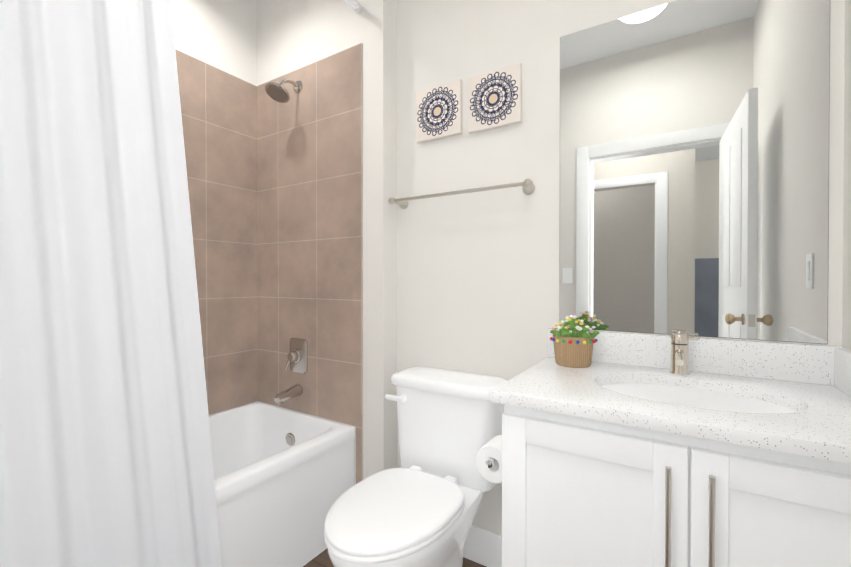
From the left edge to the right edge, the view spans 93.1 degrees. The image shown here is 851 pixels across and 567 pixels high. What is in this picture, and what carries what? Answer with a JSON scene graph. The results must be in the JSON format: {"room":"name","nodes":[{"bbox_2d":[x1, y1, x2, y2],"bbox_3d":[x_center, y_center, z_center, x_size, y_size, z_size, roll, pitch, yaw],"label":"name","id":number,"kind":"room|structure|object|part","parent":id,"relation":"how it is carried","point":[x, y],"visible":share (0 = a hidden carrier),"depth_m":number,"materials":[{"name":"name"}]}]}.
{"room":"bathroom","nodes":[
{"label":"bathroom","id":0,"kind":"room"},
{"bbox_2d":[171,0,257,414],"bbox_3d":[-1.416,-0.231,1.600,0.100,2.740,1.620,0,1,32],"label":"wall","id":1,"kind":"structure","parent":0,"point":[221,35],"depth_m":2.07,"materials":[{"name":"paint"}]},
{"bbox_2d":[175,49,257,414],"bbox_3d":[-1.340,-0.214,1.618,0.008,1.755,1.492,0,1,32],"label":"tiled wall","id":2,"kind":"structure","parent":1,"relation":"attached to","point":[219,114],"depth_m":2.08,"materials":[{"name":"brown tile"}]},
{"bbox_2d":[257,0,396,484],"bbox_3d":[-0.552,-0.235,2.131,0.993,2.740,0.200,0,1,32],"label":"wall","id":3,"kind":"structure","parent":0,"point":[293,35],"depth_m":1.83,"materials":[{"name":"paint"}]},
{"bbox_2d":[257,43,362,483],"bbox_3d":[-0.616,0.021,2.050,0.774,2.231,0.008,0,1,32],"label":"tiled wall","id":4,"kind":"structure","parent":3,"relation":"attached to","point":[310,212],"depth_m":2.00,"materials":[{"name":"brown tile"}]},
{"bbox_2d":[265,79,301,102],"bbox_3d":[-0.698,-0.964,1.982,0.120,0.141,0.182,0,1,32],"label":"shower head","id":5,"kind":"object","parent":4,"relation":"attached to","point":[277,92],"visible":1,"depth_m":1.96},
{"bbox_2d":[274,384,302,403],"bbox_3d":[-0.686,0.550,2.012,0.062,0.073,0.144,0,1,32],"label":"tub spout","id":6,"kind":"object","parent":4,"relation":"attached to","point":[295,390],"visible":1,"depth_m":2.00,"materials":[{"name":"silver metal"}]},
{"bbox_2d":[285,338,307,373],"bbox_3d":[-0.665,0.369,2.044,0.128,0.176,0.057,0,1,32],"label":"shower valve","id":7,"kind":"object","parent":4,"relation":"attached to","point":[297,357],"visible":1,"depth_m":2.04,"materials":[{"name":"silver metal"}]},
{"bbox_2d":[344,0,362,13],"bbox_3d":[-0.706,-1.248,1.203,0.038,0.038,1.518,0,1,32],"label":"curtain rod","id":8,"kind":"object","parent":3,"relation":"attached to","point":[357,7],"visible":1,"depth_m":1.81,"materials":[{"name":"silver metal"}]},
{"bbox_2d":[0,0,221,566],"bbox_3d":[-0.867,-0.098,0.929,0.082,2.245,0.840,0,1,32],"label":"shower curtain","id":9,"kind":"object","parent":8,"relation":"hanging from","point":[106,460],"visible":1,"depth_m":1.00,"materials":[{"name":"fabric"}]},
{"bbox_2d":[303,549,486,566],"bbox_3d":[-0.841,1.206,-0.681,3.920,0.100,5.320,0,1,32],"label":"floor","id":10,"kind":"structure","parent":0,"point":[322,559],"depth_m":1.65,"materials":[{"name":"brown wood"}]},
{"bbox_2d":[209,402,354,566],"bbox_3d":[-1.035,0.903,1.427,0.732,0.475,1.514,0,1,32],"label":"bathtub","id":11,"kind":"object","parent":10,"relation":"on","point":[283,479],"visible":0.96,"depth_m":1.64,"materials":[{"name":"ceramic"}]},
{"bbox_2d":[324,367,507,566],"bbox_3d":[-0.042,0.753,1.378,0.458,0.776,0.708,0,1,32],"label":"toilet","id":12,"kind":"object","parent":10,"relation":"on","point":[419,507],"visible":1,"depth_m":1.40,"materials":[{"name":"white ceramic"}]},
{"bbox_3d":[-0.103,0.727,1.280,0.374,0.018,0.477,0,1,32],"label":"seat","id":13,"kind":"part","parent":12,"relation":"part of","materials":[{"name":"plastic"}]},
{"bbox_3d":[-0.098,0.714,1.288,0.373,0.046,0.496,0,1,32],"label":"lid","id":14,"kind":"part","parent":12,"relation":"part of","materials":[{"name":"plastic"}]},
{"bbox_3d":[-0.119,0.454,1.599,0.089,0.028,0.024,0,1,32],"label":"handle","id":15,"kind":"part","parent":12,"relation":"part of","materials":[{"name":"plastic"}]},
{"bbox_3d":[-0.051,0.939,1.364,0.370,0.405,0.665,0,1,32],"label":"bowl","id":16,"kind":"part","parent":12,"relation":"part of","materials":[{"name":"white ceramic"}]},
{"bbox_3d":[0.091,0.385,1.584,0.456,0.042,0.212,0,1,32],"label":"tank lid","id":17,"kind":"part","parent":12,"relation":"part of","materials":[{"name":"white ceramic"}]},
{"bbox_3d":[0.093,0.577,1.589,0.428,0.342,0.188,0,1,32],"label":"tank","id":18,"kind":"part","parent":12,"relation":"part of","materials":[{"name":"white ceramic"}]},
{"bbox_2d":[490,328,850,566],"bbox_3d":[0.634,0.649,1.051,0.776,0.989,0.566,0,1,32],"label":"bathroom vanity","id":19,"kind":"object","parent":10,"relation":"on","point":[649,450],"visible":1,"depth_m":0.91,"materials":[{"name":"white wood"}]},
{"bbox_2d":[476,435,501,482],"bbox_3d":[0.251,0.542,1.258,0.140,0.112,0.201,0,1,32],"label":"toilet paper roll","id":20,"kind":"object","parent":19,"relation":"attached to","point":[489,460],"visible":0.46,"depth_m":1.21,"materials":[{"name":"white paper"}]},
{"bbox_3d":[0.269,0.530,1.247,0.098,0.044,0.201,0,1,32],"label":"arm","id":21,"kind":"part","parent":20,"relation":"part of"},
{"bbox_2d":[550,314,598,367],"bbox_3d":[0.494,0.187,1.336,0.152,0.167,0.142,0,1,32],"label":"flower basket","id":22,"kind":"object","parent":19,"relation":"on","point":[573,340],"visible":1,"depth_m":1.30,"materials":[{"name":"wicker"}]},
{"bbox_3d":[0.518,0.683,0.846,0.748,0.693,0.020,0,1,32],"label":"door","id":23,"kind":"part","parent":19,"relation":"part of","materials":[{"name":"white wood"}]},
{"bbox_2d":[669,333,699,374],"bbox_3d":[0.759,0.213,1.181,0.077,0.118,0.127,0,1,32],"label":"faucet","id":24,"kind":"object","parent":19,"relation":"on","point":[679,342],"depth_m":1.20,"materials":[{"name":"silver metal"}]},
{"bbox_3d":[0.527,0.528,0.805,0.083,0.315,0.037,0,1,32],"label":"handle","id":25,"kind":"part","parent":19,"relation":"part of","materials":[{"name":"silver metal"}]},
{"bbox_2d":[397,0,844,535],"bbox_3d":[0.561,-0.230,1.487,1.577,2.740,0.100,0,1,32],"label":"wall","id":26,"kind":"structure","parent":0,"point":[477,282],"depth_m":1.62,"materials":[{"name":"paint"}]},
{"bbox_2d":[416,79,462,142],"bbox_3d":[0.056,-0.734,1.728,0.220,0.220,0.022,0,1,32],"label":"picture","id":27,"kind":"object","parent":26,"relation":"attached to","point":[438,111],"visible":0.98,"depth_m":1.71,"materials":[{"name":"fabric"}]},
{"bbox_2d":[388,178,534,208],"bbox_3d":[0.125,-0.362,1.651,0.652,0.048,0.084,0,1,32],"label":"towel rail","id":28,"kind":"object","parent":26,"relation":"attached to","point":[528,186],"visible":1,"depth_m":1.59,"materials":[{"name":"silver metal"}]},
{"bbox_2d":[463,525,501,566],"bbox_3d":[0.164,1.069,1.670,0.720,0.140,0.030,0,1,32],"label":"baseboard","id":29,"kind":"structure","parent":26,"relation":"attached to","point":[483,546],"depth_m":1.60,"materials":[{"name":"white wood"}]},
{"bbox_2d":[468,63,521,133],"bbox_3d":[0.272,-0.726,1.592,0.220,0.220,0.022,0,1,32],"label":"picture","id":30,"kind":"object","parent":26,"relation":"attached to","point":[494,99],"visible":0.98,"depth_m":1.58,"materials":[{"name":"fabric"}]},
{"bbox_2d":[559,0,829,343],"bbox_3d":[0.789,-0.365,1.278,0.712,1.057,0.005,0,1,32],"label":"mirror","id":31,"kind":"object","parent":26,"relation":"attached to","point":[694,167],"visible":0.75,"depth_m":1.24,"materials":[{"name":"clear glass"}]},
{"bbox_2d":[842,0,850,349],"bbox_3d":[0.699,-0.221,0.323,0.100,2.740,1.720,0,1,32],"label":"wall","id":32,"kind":"structure","parent":0,"point":[846,322],"depth_m":1.05,"materials":[{"name":"paint"}]}
]}

